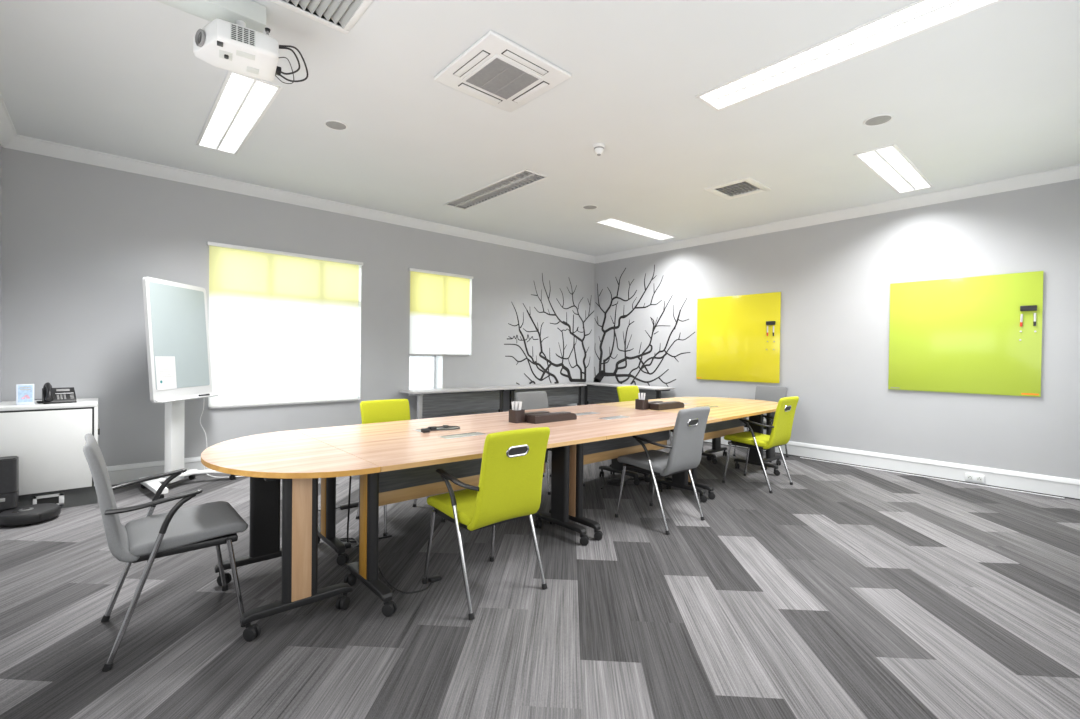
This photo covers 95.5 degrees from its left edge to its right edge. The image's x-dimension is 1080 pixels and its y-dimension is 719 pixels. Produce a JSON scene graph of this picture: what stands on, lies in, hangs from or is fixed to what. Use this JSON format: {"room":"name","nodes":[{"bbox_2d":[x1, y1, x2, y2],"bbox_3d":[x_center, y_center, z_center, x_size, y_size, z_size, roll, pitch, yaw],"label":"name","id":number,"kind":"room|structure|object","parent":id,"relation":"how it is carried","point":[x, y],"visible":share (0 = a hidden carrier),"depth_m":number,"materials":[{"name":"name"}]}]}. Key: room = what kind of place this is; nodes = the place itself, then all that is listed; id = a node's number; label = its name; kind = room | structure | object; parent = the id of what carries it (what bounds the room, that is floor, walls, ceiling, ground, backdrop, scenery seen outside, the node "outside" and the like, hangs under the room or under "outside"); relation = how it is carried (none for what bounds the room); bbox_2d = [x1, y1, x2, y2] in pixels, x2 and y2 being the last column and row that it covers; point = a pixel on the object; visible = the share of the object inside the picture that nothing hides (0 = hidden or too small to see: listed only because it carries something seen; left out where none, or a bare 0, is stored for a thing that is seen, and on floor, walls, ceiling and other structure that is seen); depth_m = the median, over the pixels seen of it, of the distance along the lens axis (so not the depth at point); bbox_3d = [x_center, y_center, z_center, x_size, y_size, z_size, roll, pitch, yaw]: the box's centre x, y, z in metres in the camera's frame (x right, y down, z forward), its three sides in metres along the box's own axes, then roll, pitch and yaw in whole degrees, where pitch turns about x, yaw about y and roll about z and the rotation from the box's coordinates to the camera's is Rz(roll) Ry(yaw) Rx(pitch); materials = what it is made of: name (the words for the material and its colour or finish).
{"room":"conference room","nodes":[
{"label":"conference room","id":0,"kind":"room"},
{"bbox_2d":[0,144,1,401],"bbox_3d":[-2.364,-0.299,1.621,0.100,3.050,6.550,0,1,-42],"label":"wall","id":1,"kind":"structure","parent":0,"point":[0,144],"depth_m":4.06,"materials":[{"name":"paint"}]},
{"bbox_2d":[2,147,594,485],"bbox_3d":[-1.856,-0.341,6.648,7.530,3.050,0.300,0,1,-42],"label":"wall","id":2,"kind":"structure","parent":0,"point":[80,241],"depth_m":4.96,"materials":[{"name":"paint"}]},
{"bbox_2d":[107,457,208,484],"bbox_3d":[-1.765,1.087,6.540,7.330,0.173,0.024,0,1,-42],"label":"baseboard","id":3,"kind":"structure","parent":2,"relation":"attached to","point":[118,474],"depth_m":4.70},
{"bbox_2d":[207,241,362,408],"bbox_3d":[-2.812,-0.345,5.568,1.615,1.720,0.043,0,1,-42],"label":"roller blind","id":4,"kind":"object","parent":2,"relation":"attached to","point":[283,326],"visible":0.97,"depth_m":5.50,"materials":[{"name":"white fabric"}]},
{"bbox_2d":[4,134,594,263],"bbox_3d":[-1.707,-1.811,6.486,7.330,0.105,0.094,0,1,-42],"label":"trim","id":5,"kind":"structure","parent":2,"relation":"attached to","point":[19,142],"depth_m":5.25,"materials":[{"name":"white paint"}]},
{"bbox_2d":[208,265,471,405],"bbox_3d":[-2.310,-0.355,6.245,3.225,1.675,0.300,0,1,-42],"label":"trim","id":6,"kind":"structure","parent":2,"relation":"attached to","point":[439,359],"depth_m":6.89,"materials":[{"name":"white paint"}]},
{"bbox_2d":[409,355,437,395],"bbox_3d":[-1.633,0.210,6.809,0.510,0.550,0.270,0,1,-42],"label":"window","id":7,"kind":"structure","parent":2,"relation":"in","point":[433,357],"depth_m":7.03,"materials":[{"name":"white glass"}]},
{"bbox_2d":[409,268,472,355],"bbox_3d":[-1.365,-0.632,6.845,1.005,1.160,0.043,0,1,-42],"label":"roller blind","id":8,"kind":"object","parent":2,"relation":"attached to","point":[439,301],"visible":1,"depth_m":6.82,"materials":[{"name":"white fabric"}]},
{"bbox_2d":[504,273,593,384],"bbox_3d":[0.217,-0.508,8.279,2.061,1.847,0.001,0,1,-42],"label":"decal","id":9,"kind":"object","parent":2,"relation":"attached to","point":[543,370],"visible":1,"depth_m":8.29,"materials":[{"name":"grey plastic"}]},
{"bbox_2d":[0,437,1079,718],"bbox_3d":[0.298,1.233,4.212,7.530,0.001,6.850,0,1,-42],"label":"floor","id":10,"kind":"structure","parent":0,"point":[841,591],"depth_m":2.40,"materials":[{"name":"carpet"}]},
{"bbox_2d":[0,456,18,512],"bbox_3d":[-3.954,0.957,3.612,0.156,0.462,0.144,0,1,-42],"label":"dock","id":11,"kind":"object","parent":10,"relation":"on","point":[9,465],"visible":0.8,"depth_m":3.59,"materials":[{"name":"grey plastic"}]},
{"bbox_2d":[0,503,60,525],"bbox_3d":[-3.753,1.141,3.612,0.326,0.098,0.326,0,1,-42],"label":"robot vacuum","id":12,"kind":"object","parent":10,"relation":"on","point":[35,513],"visible":1,"depth_m":3.54,"materials":[{"name":"black plastic"}]},
{"bbox_2d":[0,398,99,507],"bbox_3d":[-4.054,0.768,4.065,0.609,0.828,0.627,0,1,-42],"label":"storage cabinet","id":13,"kind":"object","parent":10,"relation":"on","point":[48,440],"visible":0.78,"depth_m":3.85,"materials":[{"name":"white laminate"}]},
{"bbox_2d":[16,384,34,404],"bbox_3d":[-4.083,0.275,3.894,0.075,0.159,0.100,1,1,42],"label":"display card","id":14,"kind":"object","parent":13,"relation":"on","point":[24,392],"visible":1,"depth_m":3.88,"materials":[{"name":"paper"}]},
{"bbox_2d":[35,382,76,403],"bbox_3d":[-3.986,0.271,3.977,0.204,0.167,0.326,1,1,40],"label":"desk phone","id":15,"kind":"object","parent":13,"relation":"on","point":[50,395],"visible":0.98,"depth_m":4.00,"materials":[{"name":"black plastic"}]},
{"bbox_2d":[83,433,247,671],"bbox_3d":[-1.713,0.783,2.259,0.568,0.900,0.538,0,1,-42],"label":"chair","id":16,"kind":"object","parent":10,"relation":"on","point":[150,537],"visible":1,"depth_m":2.14,"materials":[{"name":"grey fabric"}]},
{"bbox_2d":[138,277,242,498],"bbox_3d":[-3.250,0.237,4.721,0.614,1.900,1.120,1,1,22],"label":"board","id":17,"kind":"object","parent":10,"relation":"on","point":[176,316],"visible":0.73,"depth_m":4.52,"materials":[{"name":"white plastic"}]},
{"bbox_2d":[155,356,176,390],"bbox_3d":[-3.309,0.120,4.346,0.021,0.294,0.230,1,1,0],"label":"paper sheet","id":18,"kind":"object","parent":17,"relation":"attached to","point":[165,365],"visible":1,"depth_m":4.34,"materials":[{"name":"white paper"}]},
{"bbox_2d":[155,393,217,402],"bbox_3d":[-3.270,0.355,4.579,0.060,0.030,0.744,1,1,0],"label":"tray","id":19,"kind":"object","parent":17,"relation":"on","point":[183,396],"depth_m":4.47,"materials":[{"name":"white plastic"}]},
{"bbox_2d":[201,430,380,641],"bbox_3d":[-1.429,0.856,2.600,0.600,0.741,1.390,0,1,-42],"label":"table","id":20,"kind":"object","parent":10,"relation":"on","point":[296,458],"visible":0.91,"depth_m":2.33,"materials":[{"name":"brown wood"}]},
{"bbox_2d":[318,501,358,510],"bbox_3d":[-1.627,1.195,3.997,0.544,0.035,0.102,0,1,-28],"label":"power strip","id":21,"kind":"object","parent":10,"relation":"on","point":[353,504],"visible":0.27,"depth_m":3.99,"materials":[{"name":"black plastic"}]},
{"bbox_2d":[339,476,391,547],"bbox_3d":[-1.174,0.990,3.266,0.346,0.492,0.200,1,1,-11],"label":"power cable","id":22,"kind":"object","parent":10,"relation":"on","point":[347,543],"visible":0.83,"depth_m":3.20,"materials":[{"name":"black plastic"}]},
{"bbox_2d":[356,399,444,536],"bbox_3d":[-1.071,0.776,3.747,0.538,0.900,0.568,0,1,-42],"label":"chair","id":23,"kind":"object","parent":10,"relation":"on","point":[374,411],"visible":0.2,"depth_m":3.88,"materials":[{"name":"yellow plastic"}]},
{"bbox_2d":[295,414,606,616],"bbox_3d":[-0.620,0.858,3.282,1.512,0.743,1.470,0,1,-42],"label":"conference table section","id":24,"kind":"object","parent":10,"relation":"on","point":[408,458],"visible":0.65,"depth_m":2.95,"materials":[{"name":"brown wood"}]},
{"bbox_2d":[378,564,440,593],"bbox_3d":[-0.708,0.907,2.657,0.368,0.663,0.151,0,1,-24],"label":"power cable","id":25,"kind":"object","parent":24,"relation":"hanging from","point":[432,579],"visible":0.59,"depth_m":2.63,"materials":[{"name":"black plastic"}]},
{"bbox_2d":[421,425,459,432],"bbox_3d":[-0.697,0.472,3.397,0.314,0.026,0.166,0,1,-42],"label":"cable","id":26,"kind":"object","parent":24,"relation":"on","point":[430,428],"visible":1,"depth_m":3.37,"materials":[{"name":"black plastic"}]},
{"bbox_2d":[399,386,508,418],"bbox_3d":[-1.151,0.799,6.775,1.498,0.785,0.420,0,1,-42],"label":"side table","id":27,"kind":"object","parent":10,"relation":"on","point":[444,402],"visible":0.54,"depth_m":6.64,"materials":[{"name":"grey laminate"}]},
{"bbox_2d":[422,427,549,619],"bbox_3d":[-0.286,0.796,2.664,0.538,0.900,0.568,0,1,-42],"label":"chair","id":28,"kind":"object","parent":10,"relation":"on","point":[509,488],"visible":1,"depth_m":2.49,"materials":[{"name":"fabric"}]},
{"bbox_2d":[494,383,586,408],"bbox_3d":[0.024,0.803,7.817,1.638,0.785,0.420,0,1,-42],"label":"side table","id":29,"kind":"object","parent":10,"relation":"on","point":[569,393],"visible":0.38,"depth_m":7.86,"materials":[{"name":"grey laminate"}]},
{"bbox_2d":[515,391,584,494],"bbox_3d":[0.084,0.780,4.811,0.538,0.900,0.568,0,1,-42],"label":"chair","id":30,"kind":"object","parent":10,"relation":"on","point":[533,399],"visible":0.2,"depth_m":4.94,"materials":[{"name":"grey fabric"}]},
{"bbox_2d":[482,404,721,540],"bbox_3d":[0.515,0.862,4.284,1.511,0.743,1.480,0,1,-42],"label":"conference table section","id":31,"kind":"object","parent":10,"relation":"on","point":[619,424],"visible":0.64,"depth_m":3.98,"materials":[{"name":"brown wood"}]},
{"bbox_2d":[509,409,576,423],"bbox_3d":[0.022,0.441,3.945,0.550,0.098,0.230,0,1,-42],"label":"desk organizer","id":32,"kind":"object","parent":31,"relation":"on","point":[515,416],"visible":0.98,"depth_m":3.82,"materials":[{"name":"brown leather"}]},
{"bbox_2d":[515,401,518,409],"bbox_3d":[-0.180,0.402,3.832,0.036,0.150,0.002,2,0,-35],"label":"paper slip","id":33,"kind":"object","parent":32,"relation":"in","point":[516,402],"visible":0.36,"depth_m":3.83,"materials":[{"name":"white paper"}]},
{"bbox_2d":[509,409,524,422],"bbox_3d":[-0.182,0.440,3.830,0.092,0.098,0.104,0,1,-42],"label":"pen cup","id":34,"kind":"object","parent":32,"relation":"on","point":[515,416],"depth_m":3.80,"materials":[{"name":"brown leather"}]},
{"bbox_2d":[525,411,550,421],"bbox_3d":[-0.030,0.458,3.986,0.334,0.062,0.100,0,1,-42],"label":"tray","id":35,"kind":"object","parent":32,"relation":"on","point":[537,412],"depth_m":3.95,"materials":[{"name":"brown leather"}]},
{"bbox_2d":[526,411,576,423],"bbox_3d":[0.100,0.460,3.930,0.454,0.062,0.105,0,1,-42],"label":"tray","id":36,"kind":"object","parent":32,"relation":"on","point":[553,416],"depth_m":3.85,"materials":[{"name":"brown leather"}]},
{"bbox_2d":[601,475,647,488],"bbox_3d":[0.937,1.214,4.993,0.969,0.040,0.168,0,1,-42],"label":"power cable","id":37,"kind":"object","parent":10,"relation":"on","point":[615,481],"visible":0.62,"depth_m":4.86,"materials":[{"name":"black plastic"}]},
{"bbox_2d":[578,382,674,404],"bbox_3d":[1.377,0.816,8.160,0.420,0.785,1.698,0,1,-42],"label":"side table","id":38,"kind":"object","parent":10,"relation":"on","point":[594,391],"visible":0.41,"depth_m":8.23,"materials":[{"name":"grey laminate"}]},
{"bbox_2d":[617,386,671,442],"bbox_3d":[1.267,0.783,5.933,0.538,0.900,0.568,0,1,-42],"label":"chair","id":39,"kind":"object","parent":10,"relation":"on","point":[625,393],"visible":0.16,"depth_m":6.06,"materials":[{"name":"yellow fabric"}]},
{"bbox_2d":[615,407,709,534],"bbox_3d":[0.954,0.800,3.813,0.538,0.900,0.568,0,1,-42],"label":"chair","id":40,"kind":"object","parent":10,"relation":"on","point":[685,453],"visible":0.99,"depth_m":3.66,"materials":[{"name":"grey plastic"}]},
{"bbox_2d":[599,397,779,498],"bbox_3d":[1.640,0.866,5.285,1.498,0.743,1.470,0,1,-42],"label":"module","id":41,"kind":"object","parent":10,"relation":"on","point":[730,413],"visible":0.56,"depth_m":5.24,"materials":[{"name":"brown wood"}]},
{"bbox_2d":[635,399,683,409],"bbox_3d":[1.215,0.445,4.989,0.550,0.098,0.230,0,1,-42],"label":"desk organizer","id":42,"kind":"object","parent":41,"relation":"on","point":[639,404],"visible":0.97,"depth_m":4.86,"materials":[{"name":"brown wood"}]},
{"bbox_2d":[635,399,647,409],"bbox_3d":[1.010,0.444,4.874,0.092,0.098,0.104,0,1,-42],"label":"pen cup","id":43,"kind":"object","parent":42,"relation":"on","point":[639,404],"depth_m":4.84,"materials":[{"name":"brown leather"}]},
{"bbox_2d":[648,401,662,408],"bbox_3d":[1.163,0.462,5.030,0.334,0.062,0.100,0,1,-42],"label":"tray","id":44,"kind":"object","parent":42,"relation":"on","point":[649,402],"depth_m":4.97,"materials":[{"name":"brown leather"}]},
{"bbox_2d":[650,401,683,409],"bbox_3d":[1.292,0.464,4.974,0.454,0.062,0.105,0,1,-42],"label":"tray","id":45,"kind":"object","parent":42,"relation":"on","point":[672,404],"depth_m":4.89,"materials":[{"name":"brown leather"}]},
{"bbox_2d":[675,397,780,469],"bbox_3d":[2.409,0.870,6.003,0.600,0.741,1.391,0,1,-42],"label":"table","id":46,"kind":"object","parent":10,"relation":"on","point":[716,442],"visible":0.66,"depth_m":5.88,"materials":[{"name":"brown wood"}]},
{"bbox_2d":[722,396,798,492],"bbox_3d":[2.207,0.805,4.910,0.538,0.900,0.568,0,1,-42],"label":"chair","id":47,"kind":"object","parent":10,"relation":"on","point":[780,435],"visible":1,"depth_m":4.77,"materials":[{"name":"yellow fabric"}]},
{"bbox_2d":[733,386,788,462],"bbox_3d":[2.846,0.799,6.295,0.568,0.900,0.538,0,1,-42],"label":"chair","id":48,"kind":"object","parent":10,"relation":"on","point":[766,393],"visible":0.19,"depth_m":6.41,"materials":[{"name":"grey fabric"}]},
{"bbox_2d":[800,457,1063,498],"bbox_3d":[4.074,1.263,5.388,0.010,0.010,2.300,0,1,-42],"label":"cable","id":49,"kind":"object","parent":10,"relation":"on","point":[800,457],"visible":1,"depth_m":5.18,"materials":[{"name":"white plastic"}]},
{"bbox_2d":[0,0,1079,255],"bbox_3d":[0.335,-1.836,4.183,7.530,0.040,6.850,0,1,-42],"label":"ceiling","id":50,"kind":"structure","parent":0,"point":[990,93],"depth_m":3.51,"materials":[{"name":"paint"}]},
{"bbox_2d":[0,93,16,146],"bbox_3d":[-2.306,-1.772,1.708,0.094,0.105,6.450,0,1,-42],"label":"trim","id":51,"kind":"structure","parent":50,"relation":"attached to","point":[7,130],"depth_m":3.85,"materials":[{"name":"white paint"}]},
{"bbox_2d":[156,0,266,32],"bbox_3d":[-1.778,-1.728,2.318,0.835,0.192,0.170,0,1,-42],"label":"mount","id":52,"kind":"object","parent":50,"relation":"attached to","point":[250,14],"visible":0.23,"depth_m":2.45,"materials":[{"name":"white plastic"}]},
{"bbox_2d":[193,18,307,83],"bbox_3d":[-1.472,-1.569,2.521,0.508,0.150,0.304,0,1,-34],"label":"projector","id":53,"kind":"object","parent":52,"relation":"attached to","point":[222,44],"visible":1,"depth_m":2.43,"materials":[{"name":"white plastic"}]},
{"bbox_2d":[230,23,255,46],"bbox_3d":[-1.433,-1.564,2.369,0.105,0.075,0.007,0,1,-34],"label":"vent grille","id":54,"kind":"object","parent":53,"relation":"attached to","point":[240,36],"depth_m":2.37,"materials":[{"name":"white plastic"}]},
{"bbox_2d":[196,70,282,154],"bbox_3d":[-2.353,-1.885,3.770,0.308,0.095,1.528,0,1,-42],"label":"recessed light","id":55,"kind":"object","parent":50,"relation":"in","point":[241,101],"visible":0.87,"depth_m":3.67,"materials":[{"name":"white plastic"}]},
{"bbox_2d":[269,0,372,33],"bbox_3d":[-1.101,-1.838,2.321,0.590,0.065,0.590,0,1,-42],"label":"ceiling vent","id":56,"kind":"object","parent":50,"relation":"in","point":[347,13],"visible":1,"depth_m":2.56,"materials":[{"name":"white plastic"}]},
{"bbox_2d":[324,120,347,130],"bbox_3d":[-1.598,-1.832,3.844,0.172,0.010,0.172,0,1,-42],"label":"ceiling speaker","id":57,"kind":"object","parent":50,"relation":"attached to","point":[332,124],"visible":1,"depth_m":3.83,"materials":[{"name":"white plastic"}]},
{"bbox_2d":[326,121,345,129],"bbox_3d":[-1.598,-1.830,3.844,0.154,0.006,0.154,0,1,-42],"label":"grille","id":58,"kind":"object","parent":57,"relation":"attached to","point":[335,125],"depth_m":3.83,"materials":[{"name":"grey metal"}]},
{"bbox_2d":[443,169,548,209],"bbox_3d":[-0.534,-1.879,5.382,0.308,0.095,1.528,0,1,-42],"label":"recessed light","id":59,"kind":"object","parent":50,"relation":"in","point":[523,178],"visible":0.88,"depth_m":5.33,"materials":[{"name":"white plastic"}]},
{"bbox_2d":[434,30,570,111],"bbox_3d":[-0.242,-1.796,3.131,0.630,0.034,0.630,0,1,-42],"label":"air conditioner","id":60,"kind":"object","parent":50,"relation":"attached to","point":[495,70],"visible":1,"depth_m":3.07,"materials":[{"name":"white plastic"}]},
{"bbox_2d":[466,58,538,99],"bbox_3d":[-0.242,-1.782,3.131,0.330,0.005,0.334,0,1,-42],"label":"grille","id":61,"kind":"object","parent":60,"relation":"attached to","point":[503,78],"depth_m":3.11,"materials":[{"name":"grey metal"}]},
{"bbox_2d":[582,205,597,209],"bbox_3d":[0.600,-1.825,5.889,0.187,0.010,0.187,0,1,-42],"label":"ceiling speaker","id":62,"kind":"object","parent":50,"relation":"attached to","point":[587,207],"visible":1,"depth_m":5.88,"materials":[{"name":"white plastic"}]},
{"bbox_2d":[583,206,596,208],"bbox_3d":[0.600,-1.823,5.889,0.168,0.006,0.168,0,1,-42],"label":"grille","id":63,"kind":"object","parent":62,"relation":"attached to","point":[584,207],"depth_m":5.88,"materials":[{"name":"grey metal"}]},
{"bbox_2d":[593,143,604,155],"bbox_3d":[0.501,-1.773,4.172,0.104,0.083,0.104,0,1,-42],"label":"sensor","id":64,"kind":"object","parent":50,"relation":"attached to","point":[598,148],"visible":1,"depth_m":4.14,"materials":[{"name":"white plastic"}]},
{"bbox_2d":[595,218,675,240],"bbox_3d":[1.383,-1.871,6.928,1.488,0.095,0.298,0,1,-42],"label":"recessed light","id":65,"kind":"object","parent":50,"relation":"in","point":[611,222],"visible":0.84,"depth_m":6.91,"materials":[{"name":"white plastic"}]},
{"bbox_2d":[704,177,770,199],"bbox_3d":[2.091,-1.827,5.188,0.510,0.065,0.485,0,1,-42],"label":"ceiling vent","id":66,"kind":"object","parent":50,"relation":"in","point":[739,186],"visible":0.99,"depth_m":5.19,"materials":[{"name":"white plastic"}]},
{"bbox_2d":[695,0,1002,111],"bbox_3d":[1.677,-1.828,2.880,0.298,0.095,1.528,0,1,-42],"label":"recessed light","id":67,"kind":"object","parent":50,"relation":"in","point":[919,16],"visible":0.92,"depth_m":2.83,"materials":[{"name":"white plastic"}]},
{"bbox_2d":[863,114,893,125],"bbox_3d":[2.519,-1.780,3.658,0.187,0.010,0.187,0,1,-42],"label":"ceiling speaker","id":68,"kind":"object","parent":50,"relation":"attached to","point":[876,120],"visible":1,"depth_m":3.65,"materials":[{"name":"white plastic"}]},
{"bbox_2d":[865,116,890,125],"bbox_3d":[2.519,-1.779,3.658,0.168,0.006,0.168,0,1,-42],"label":"grille","id":69,"kind":"object","parent":68,"relation":"attached to","point":[874,120],"depth_m":3.65,"materials":[{"name":"grey metal"}]},
{"bbox_2d":[853,144,933,193],"bbox_3d":[3.391,-1.825,4.663,1.488,0.095,0.303,0,1,-42],"label":"recessed light","id":70,"kind":"object","parent":50,"relation":"in","point":[889,163],"visible":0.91,"depth_m":4.61,"materials":[{"name":"white plastic"}]},
{"bbox_2d":[593,179,1079,479],"bbox_3d":[3.196,-0.279,6.550,0.100,3.050,6.550,0,1,-42],"label":"wall","id":71,"kind":"structure","parent":0,"point":[833,280],"depth_m":5.70,"materials":[{"name":"paint"}]},
{"bbox_2d":[593,265,694,386],"bbox_3d":[1.671,-0.547,8.193,0.001,2.056,2.055,0,1,-42],"label":"decal","id":72,"kind":"object","parent":71,"relation":"attached to","point":[602,373],"visible":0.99,"depth_m":8.37,"materials":[{"name":"grey plastic"}]},
{"bbox_2d":[696,292,780,382],"bbox_3d":[2.770,-0.299,6.937,0.023,1.207,1.217,0,1,-42],"label":"board","id":73,"kind":"object","parent":71,"relation":"attached to","point":[732,338],"visible":1,"depth_m":6.88,"materials":[{"name":"yellow glass"}]},
{"bbox_2d":[766,321,774,324],"bbox_3d":[3.079,-0.486,6.552,0.030,0.052,0.116,0,1,-42],"label":"eraser","id":74,"kind":"object","parent":73,"relation":"attached to","point":[767,322],"visible":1,"depth_m":6.54,"materials":[{"name":"black plastic"}]},
{"bbox_2d":[595,164,1079,263],"bbox_3d":[3.108,-1.753,6.509,0.094,0.105,6.450,0,1,-42],"label":"trim","id":75,"kind":"structure","parent":71,"relation":"attached to","point":[1071,172],"depth_m":5.64,"materials":[{"name":"white paint"}]},
{"bbox_2d":[669,432,1079,499],"bbox_3d":[3.099,1.146,6.560,0.024,0.173,6.450,0,1,-42],"label":"baseboard","id":76,"kind":"structure","parent":71,"relation":"attached to","point":[1052,485],"depth_m":5.25,"materials":[{"name":"white paint"}]},
{"bbox_2d":[888,271,1043,396],"bbox_3d":[4.375,-0.252,5.126,0.023,1.199,1.215,0,1,-42],"label":"board","id":77,"kind":"object","parent":71,"relation":"attached to","point":[954,335],"visible":1,"depth_m":5.06,"materials":[{"name":"yellow glass"}]},
{"bbox_2d":[1020,314,1022,326],"bbox_3d":[4.672,-0.380,4.762,0.019,0.122,0.019,0,3,-42],"label":"marker pen","id":78,"kind":"object","parent":77,"relation":"attached to","point":[1021,318],"visible":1,"depth_m":4.76,"materials":[{"name":"plastic"}]},
{"bbox_2d":[1020,305,1036,310],"bbox_3d":[4.701,-0.493,4.723,0.030,0.052,0.116,0,1,-42],"label":"eraser","id":79,"kind":"object","parent":77,"relation":"attached to","point":[1030,307],"visible":1,"depth_m":4.71,"materials":[{"name":"black plastic"}]},
{"bbox_2d":[1033,313,1035,325],"bbox_3d":[4.732,-0.383,4.694,0.019,0.123,0.019,0,1,-42],"label":"marker pen","id":80,"kind":"object","parent":77,"relation":"attached to","point":[1034,321],"visible":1,"depth_m":4.69,"materials":[{"name":"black plastic"}]},
{"bbox_2d":[965,473,984,482],"bbox_3d":[4.445,1.212,5.019,0.019,0.076,0.152,0,1,-42],"label":"wall socket","id":81,"kind":"object","parent":71,"relation":"attached to","point":[968,477],"visible":1,"depth_m":5.01,"materials":[{"name":"white plastic"}]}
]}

